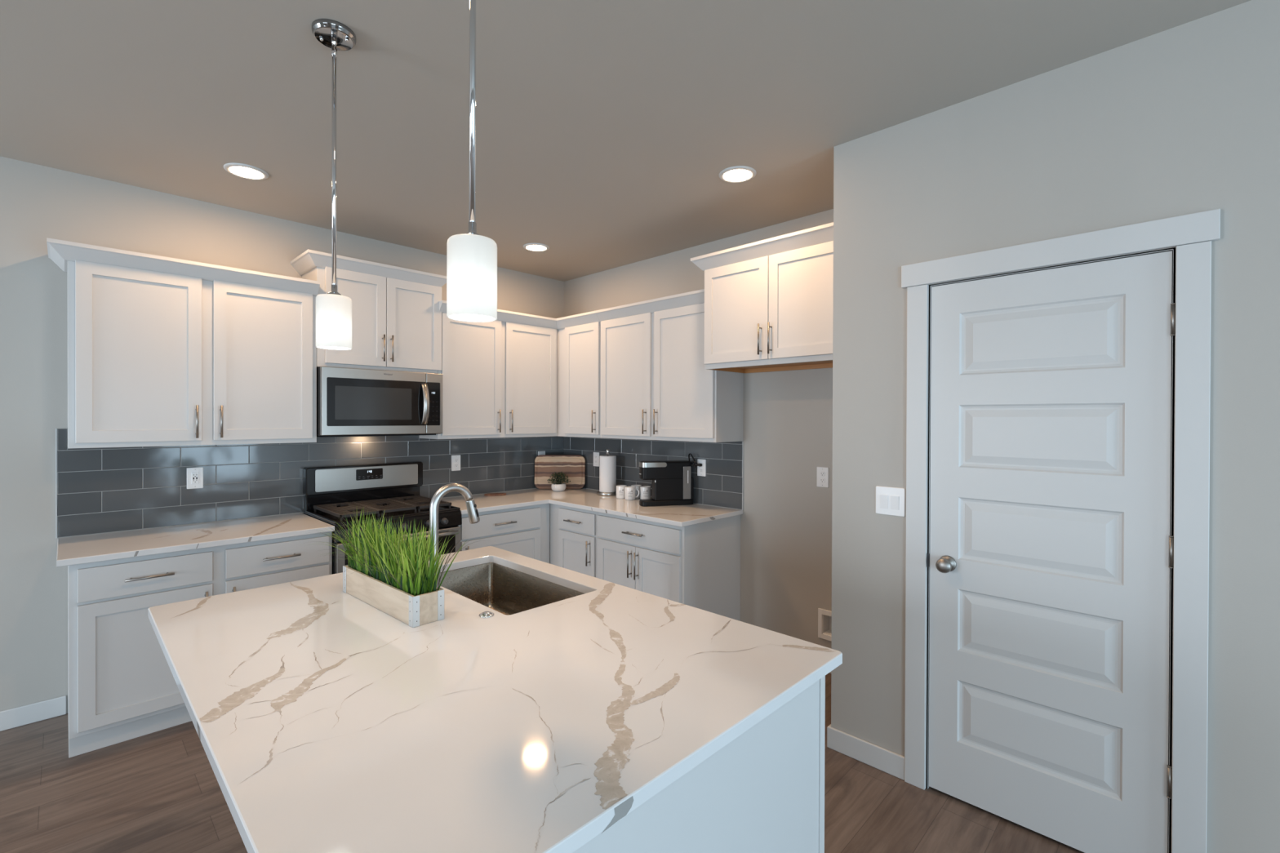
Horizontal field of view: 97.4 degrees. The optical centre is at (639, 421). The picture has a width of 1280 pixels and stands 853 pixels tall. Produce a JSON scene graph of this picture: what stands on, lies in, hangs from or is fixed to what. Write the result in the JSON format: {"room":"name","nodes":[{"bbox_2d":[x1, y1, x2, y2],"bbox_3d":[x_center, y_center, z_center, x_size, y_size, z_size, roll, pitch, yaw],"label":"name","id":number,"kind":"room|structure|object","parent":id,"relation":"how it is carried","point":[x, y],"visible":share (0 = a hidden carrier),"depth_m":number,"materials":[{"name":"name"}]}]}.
{"room":"kitchen","nodes":[
{"label":"kitchen","id":0,"kind":"room"},
{"bbox_2d":[0,155,564,713],"bbox_3d":[-3.431,0.108,2.389,0.120,2.746,7.720,0,0,44],"label":"wall","id":1,"kind":"structure","parent":0,"point":[38,202],"depth_m":2.80,"materials":[{"name":"grey paint"}]},
{"bbox_2d":[0,695,66,731],"bbox_3d":[-4.451,1.437,1.259,0.013,0.094,4.434,0,0,44],"label":"baseboard","id":2,"kind":"structure","parent":1,"relation":"attached to","point":[20,716],"depth_m":2.76,"materials":[{"name":"grey wood"}]},
{"bbox_2d":[46,237,319,448],"bbox_3d":[-2.421,-0.352,3.069,0.370,0.957,1.116,0,0,44],"label":"upper cabinet","id":3,"kind":"object","parent":1,"relation":"attached to","point":[163,351],"visible":1,"depth_m":2.92,"materials":[{"name":"grey wood"}]},
{"bbox_2d":[55,428,563,538],"bbox_3d":[-1.811,0.309,3.958,0.009,0.550,3.193,0,0,44],"label":"tile backsplash","id":4,"kind":"structure","parent":1,"relation":"attached to","point":[103,490],"depth_m":3.33,"materials":[{"name":"grey tile"}]},
{"bbox_2d":[186,466,203,488],"bbox_3d":[-2.535,0.323,3.204,0.008,0.120,0.074,0,0,44],"label":"wall outlet","id":5,"kind":"object","parent":4,"relation":"attached to","point":[194,475],"visible":1,"depth_m":3.20,"materials":[{"name":"white plastic"}]},
{"bbox_2d":[191,471,199,484],"bbox_3d":[-2.533,0.323,3.202,0.003,0.066,0.034,0,0,44],"label":"receptacle","id":6,"kind":"object","parent":5,"relation":"attached to","point":[195,475],"depth_m":3.20,"materials":[{"name":"white plastic"}]},
{"bbox_2d":[451,454,460,471],"bbox_3d":[-1.421,0.321,4.346,0.008,0.120,0.074,0,0,44],"label":"wall outlet","id":7,"kind":"object","parent":4,"relation":"attached to","point":[455,460],"visible":1,"depth_m":4.34,"materials":[{"name":"white plastic"}]},
{"bbox_2d":[453,458,457,467],"bbox_3d":[-1.419,0.321,4.344,0.003,0.067,0.034,0,0,44],"label":"receptacle","id":8,"kind":"object","parent":7,"relation":"attached to","point":[455,460],"depth_m":4.34,"materials":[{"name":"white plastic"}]},
{"bbox_2d":[537,450,545,455],"bbox_3d":[-0.859,0.320,4.921,0.008,0.120,0.074,0,0,44],"label":"wall outlet","id":9,"kind":"object","parent":4,"relation":"attached to","point":[540,453],"visible":0.21,"depth_m":4.92,"materials":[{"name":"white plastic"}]},
{"bbox_2d":[290,248,446,373],"bbox_3d":[-1.764,-0.670,3.740,0.370,0.678,0.892,0,0,44],"label":"upper cabinet","id":10,"kind":"object","parent":1,"relation":"attached to","point":[397,316],"visible":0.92,"depth_m":3.65,"materials":[{"name":"grey wood"}]},
{"bbox_2d":[316,366,442,437],"bbox_3d":[-1.741,-0.116,3.720,0.436,0.424,0.757,0,0,44],"label":"microwave oven","id":11,"kind":"object","parent":10,"relation":"attached to","point":[351,402],"visible":0.98,"depth_m":3.56,"materials":[{"name":"silver metal"}]},
{"bbox_2d":[418,300,557,439],"bbox_3d":[-1.134,-0.357,4.388,0.370,0.963,1.042,0,0,44],"label":"upper cabinet","id":12,"kind":"object","parent":1,"relation":"attached to","point":[500,376],"visible":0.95,"depth_m":4.26,"materials":[{"name":"grey wood"}]},
{"bbox_2d":[0,673,1084,852],"bbox_3d":[-0.702,1.527,-0.187,7.640,0.050,7.840,0,0,44],"label":"floor","id":13,"kind":"structure","parent":0,"point":[157,792],"depth_m":2.18,"materials":[{"name":"brown wood"}]},
{"bbox_2d":[67,531,332,758],"bbox_3d":[-2.304,1.050,3.001,0.646,0.864,1.048,0,0,44],"label":"base cabinet","id":14,"kind":"object","parent":13,"relation":"on","point":[122,686],"visible":0.67,"depth_m":2.60,"materials":[{"name":"grey wood"}]},
{"bbox_2d":[56,512,334,567],"bbox_3d":[-2.320,0.602,2.991,0.634,0.030,1.085,0,0,44],"label":"countertop","id":15,"kind":"structure","parent":14,"relation":"on","point":[88,548],"depth_m":2.85,"materials":[{"name":"white stone"}]},
{"bbox_2d":[302,461,462,574],"bbox_3d":[-1.643,0.873,3.626,0.698,1.157,0.758,0,0,44],"label":"gas range","id":16,"kind":"object","parent":13,"relation":"on","point":[393,488],"visible":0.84,"depth_m":3.65,"materials":[{"name":"black"}]},
{"bbox_2d":[303,502,460,527],"bbox_3d":[-1.667,0.582,3.648,0.612,0.030,0.758,0,0,44],"label":"cooktop","id":17,"kind":"object","parent":16,"relation":"in","point":[417,514],"depth_m":3.46,"materials":[{"name":"black metal"}]},
{"bbox_2d":[458,503,550,564],"bbox_3d":[-1.139,1.048,4.195,0.646,0.864,0.751,0,0,44],"label":"base cabinet","id":18,"kind":"object","parent":13,"relation":"on","point":[525,531],"visible":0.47,"depth_m":4.03,"materials":[{"name":"grey wood"}]},
{"bbox_2d":[550,503,597,577],"bbox_3d":[-0.303,1.050,4.279,0.545,0.864,0.646,0,0,44],"label":"base cabinet","id":19,"kind":"object","parent":13,"relation":"on","point":[573,531],"visible":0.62,"depth_m":4.05,"materials":[{"name":"grey wood"}]},
{"bbox_2d":[597,511,740,621],"bbox_3d":[0.171,1.054,3.816,0.777,0.864,0.646,0,0,44],"label":"base cabinet","id":20,"kind":"object","parent":13,"relation":"on","point":[697,566],"visible":0.62,"depth_m":3.57,"materials":[{"name":"grey wood"}]},
{"bbox_2d":[440,488,742,527],"bbox_3d":[-0.471,0.603,3.956,1.933,0.030,1.342,0,0,44],"label":"countertop","id":21,"kind":"structure","parent":20,"relation":"on","point":[682,516],"depth_m":3.95,"materials":[{"name":"white stone"}]},
{"bbox_2d":[547,471,570,491],"bbox_3d":[-0.679,0.501,4.720,0.203,0.165,0.206,0,0,44],"label":"potted plant","id":22,"kind":"object","parent":21,"relation":"on","point":[557,486],"visible":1,"depth_m":4.69,"materials":[{"name":"green plant"}]},
{"bbox_2d":[534,454,585,488],"bbox_3d":[-0.690,0.436,4.846,0.434,0.292,0.040,0,0,-1],"label":"cutting board","id":23,"kind":"object","parent":21,"relation":"on","point":[573,466],"visible":0.98,"depth_m":4.84,"materials":[{"name":"brown wood"}]},
{"bbox_2d":[596,448,616,496],"bbox_3d":[-0.257,0.405,4.492,0.171,0.363,0.171,0,0,44],"label":"paper towel holder","id":24,"kind":"object","parent":21,"relation":"on","point":[598,493],"visible":0.66,"depth_m":4.42,"materials":[{"name":"silver metal"}]},
{"bbox_2d":[599,455,616,492],"bbox_3d":[-0.257,0.417,4.492,0.134,0.283,0.134,0,0,44],"label":"paper towel roll","id":25,"kind":"object","parent":24,"relation":"on","point":[607,464],"visible":0.99,"depth_m":4.43,"materials":[{"name":"white paper"}]},
{"bbox_2d":[616,484,626,498],"bbox_3d":[-0.133,0.539,4.308,0.081,0.096,0.107,0,0,44],"label":"coffee mug","id":26,"kind":"object","parent":21,"relation":"on","point":[620,488],"visible":0.88,"depth_m":4.26,"materials":[{"name":"white ceramic"}]},
{"bbox_2d":[624,485,639,500],"bbox_3d":[-0.066,0.539,4.227,0.094,0.096,0.091,0,0,44],"label":"coffee mug","id":27,"kind":"object","parent":21,"relation":"on","point":[629,491],"visible":1,"depth_m":4.20,"materials":[{"name":"white ceramic"}]},
{"bbox_2d":[631,484,641,498],"bbox_3d":[-0.032,0.539,4.327,0.098,0.096,0.087,0,0,44],"label":"coffee mug","id":28,"kind":"object","parent":21,"relation":"on","point":[637,486],"visible":0.52,"depth_m":4.28,"materials":[{"name":"white ceramic"}]},
{"bbox_2d":[640,485,651,499],"bbox_3d":[0.050,0.540,4.249,0.091,0.096,0.094,0,0,44],"label":"coffee mug","id":29,"kind":"object","parent":21,"relation":"on","point":[645,491],"visible":0.89,"depth_m":4.21,"materials":[{"name":"white ceramic"}]},
{"bbox_2d":[639,453,702,506],"bbox_3d":[0.213,0.409,3.981,0.446,0.362,0.116,0,0,-12],"label":"coffee maker","id":30,"kind":"object","parent":21,"relation":"on","point":[672,482],"visible":1,"depth_m":3.94,"materials":[{"name":"black plastic"}]},
{"bbox_2d":[573,675,825,852],"bbox_3d":[-0.432,1.062,1.715,1.684,0.864,0.860,0,0,44],"label":"kitchen island","id":31,"kind":"object","parent":13,"relation":"on","point":[762,791],"visible":0.09,"depth_m":1.20,"materials":[{"name":"grey wood"}]},
{"bbox_2d":[147,546,842,852],"bbox_3d":[-0.521,0.614,1.634,1.739,0.030,1.237,0,0,44],"label":"island countertop","id":32,"kind":"structure","parent":31,"relation":"on","point":[324,721],"depth_m":1.20,"materials":[{"name":"white stone"}]},
{"bbox_2d":[305,506,477,627],"bbox_3d":[-0.876,0.445,1.833,0.738,0.303,0.437,0,0,29],"label":"planter box","id":33,"kind":"object","parent":32,"relation":"on","point":[399,582],"visible":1,"depth_m":1.74,"materials":[{"name":"white wood"}]},
{"bbox_2d":[429,483,479,587],"bbox_3d":[-0.671,0.408,2.005,0.083,0.377,0.200,0,0,44],"label":"faucet","id":34,"kind":"object","parent":32,"relation":"on","point":[473,513],"visible":0.77,"depth_m":1.95,"materials":[{"name":"silver metal"}]},
{"bbox_2d":[479,611,493,617],"bbox_3d":[-0.473,0.593,1.732,0.045,0.010,0.045,0,0,44],"label":"switch","id":35,"kind":"object","parent":32,"relation":"on","point":[486,614],"visible":1,"depth_m":1.72,"materials":[{"name":"silver metal"}]},
{"bbox_2d":[440,562,584,615],"bbox_3d":[-0.533,0.729,2.115,0.747,0.202,0.408,0,0,44],"label":"sink","id":36,"kind":"object","parent":32,"relation":"in","point":[507,591],"visible":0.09,"depth_m":2.38,"materials":[{"name":"silver metal"}]},
{"bbox_2d":[0,0,1250,281],"bbox_3d":[-0.694,-1.274,-0.200,7.640,0.060,7.840,0,0,44],"label":"ceiling","id":37,"kind":"structure","parent":0,"point":[606,131],"depth_m":2.17,"materials":[{"name":"grey paint"}]},
{"bbox_2d":[223,162,268,179],"bbox_3d":[-1.985,-1.258,2.837,0.188,0.009,0.188,0,0,44],"label":"recessed light","id":38,"kind":"object","parent":37,"relation":"in","point":[241,170],"visible":1,"depth_m":2.82,"materials":[{"name":"grey"}]},
{"bbox_2d":[311,18,355,350],"bbox_3d":[-0.987,-0.745,1.815,0.127,1.018,0.127,0,0,44],"label":"pendant lamp","id":39,"kind":"object","parent":37,"relation":"hanging from","point":[333,309],"visible":1,"depth_m":1.79,"materials":[{"name":"white glass"}]},
{"bbox_2d":[446,0,497,322],"bbox_3d":[-0.357,-0.735,1.201,0.127,1.029,0.127,0,0,44],"label":"pendant lamp","id":40,"kind":"object","parent":37,"relation":"hanging from","point":[471,256],"visible":1,"depth_m":1.17,"materials":[{"name":"white glass"}]},
{"bbox_2d":[523,243,549,251],"bbox_3d":[-0.752,-1.260,4.076,0.188,0.009,0.188,0,0,44],"label":"recessed light","id":41,"kind":"object","parent":37,"relation":"in","point":[530,246],"visible":1,"depth_m":4.05,"materials":[{"name":"grey"}]},
{"bbox_2d":[718,165,756,182],"bbox_3d":[0.494,-1.250,2.853,0.188,0.009,0.188,0,0,44],"label":"recessed light","id":42,"kind":"object","parent":37,"relation":"in","point":[737,174],"visible":1,"depth_m":2.84,"materials":[{"name":"grey"}]},
{"bbox_2d":[564,208,833,648],"bbox_3d":[0.423,0.112,4.106,2.999,2.746,0.120,0,0,44],"label":"wall","id":43,"kind":"structure","parent":0,"point":[786,518],"depth_m":3.58,"materials":[{"name":"grey paint"}]},
{"bbox_2d":[555,311,600,438],"bbox_3d":[-0.409,-0.356,4.574,0.541,0.963,0.370,0,0,44],"label":"upper cabinet","id":44,"kind":"object","parent":43,"relation":"attached to","point":[579,335],"visible":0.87,"depth_m":4.45,"materials":[{"name":"grey wood"}]},
{"bbox_2d":[563,436,743,510],"bbox_3d":[-0.003,0.358,4.431,1.937,0.458,0.009,0,0,44],"label":"tile backsplash","id":45,"kind":"structure","parent":43,"relation":"attached to","point":[722,486],"depth_m":4.12,"materials":[{"name":"grey tile"}]},
{"bbox_2d":[593,452,599,466],"bbox_3d":[-0.372,0.323,4.779,0.074,0.120,0.008,0,0,44],"label":"wall outlet","id":46,"kind":"object","parent":45,"relation":"attached to","point":[596,455],"visible":0.99,"depth_m":4.77,"materials":[{"name":"white plastic"}]},
{"bbox_2d":[697,458,706,476],"bbox_3d":[0.436,0.329,3.990,0.074,0.120,0.008,0,0,44],"label":"wall outlet","id":47,"kind":"object","parent":45,"relation":"attached to","point":[701,471],"visible":1,"depth_m":3.98,"materials":[{"name":"white plastic"}]},
{"bbox_2d":[595,288,743,442],"bbox_3d":[0.174,-0.352,4.005,1.087,0.963,0.370,0,0,44],"label":"upper cabinet","id":48,"kind":"object","parent":43,"relation":"attached to","point":[656,384],"visible":0.93,"depth_m":3.82,"materials":[{"name":"grey wood"}]},
{"bbox_2d":[690,222,833,373],"bbox_3d":[0.846,-0.658,3.268,1.028,0.681,0.486,0,0,44],"label":"upper cabinet","id":49,"kind":"object","parent":43,"relation":"attached to","point":[769,302],"visible":0.81,"depth_m":3.12,"materials":[{"name":"white painted wood"},{"name":"brushed metal"}]},
{"bbox_2d":[817,466,828,487],"bbox_3d":[1.092,0.334,3.363,0.074,0.120,0.008,0,0,44],"label":"wall outlet","id":50,"kind":"object","parent":43,"relation":"attached to","point":[822,472],"visible":1,"depth_m":3.36,"materials":[{"name":"white plastic"}]},
{"bbox_2d":[819,471,825,483],"bbox_3d":[1.090,0.334,3.361,0.034,0.067,0.003,0,0,44],"label":"receptacle","id":51,"kind":"object","parent":50,"relation":"attached to","point":[822,474],"depth_m":3.36,"materials":[{"name":"white plastic"}]},
{"bbox_2d":[817,608,831,641],"bbox_3d":[1.173,1.212,3.343,0.198,0.175,0.093,0,0,44],"label":"box","id":52,"kind":"object","parent":43,"relation":"attached to","point":[824,616],"visible":0.51,"depth_m":3.37,"materials":[{"name":"white plastic"}]},
{"bbox_2d":[831,0,1279,852],"bbox_3d":[2.742,0.133,1.256,4.501,2.746,0.721,0,0,44],"label":"wall","id":53,"kind":"structure","parent":0,"point":[1184,118],"depth_m":1.88,"materials":[{"name":"grey paint"}]},
{"bbox_2d":[826,724,904,780],"bbox_3d":[1.235,1.446,2.719,0.340,0.096,0.734,0,0,44],"label":"baseboard","id":54,"kind":"structure","parent":53,"relation":"attached to","point":[892,763],"depth_m":2.45,"materials":[{"name":"grey wood"}]},
{"bbox_2d":[875,485,905,516],"bbox_3d":[1.060,0.339,2.386,0.121,0.119,0.009,0,0,44],"label":"light switch","id":55,"kind":"object","parent":53,"relation":"attached to","point":[889,500],"visible":1,"depth_m":2.38,"materials":[{"name":"white plastic"}]},
{"bbox_2d":[926,250,1175,852],"bbox_3d":[1.416,0.471,2.024,0.733,2.027,0.108,0,0,44],"label":"door","id":56,"kind":"structure","parent":53,"relation":"in","point":[1051,543],"depth_m":1.99,"materials":[{"name":"grey wood"}]},
{"bbox_2d":[901,208,1220,852],"bbox_3d":[1.458,0.427,2.066,0.923,2.142,0.132,0,0,44],"label":"trim","id":57,"kind":"structure","parent":53,"relation":"attached to","point":[1193,234],"depth_m":1.76,"materials":[{"name":"grey wood"}]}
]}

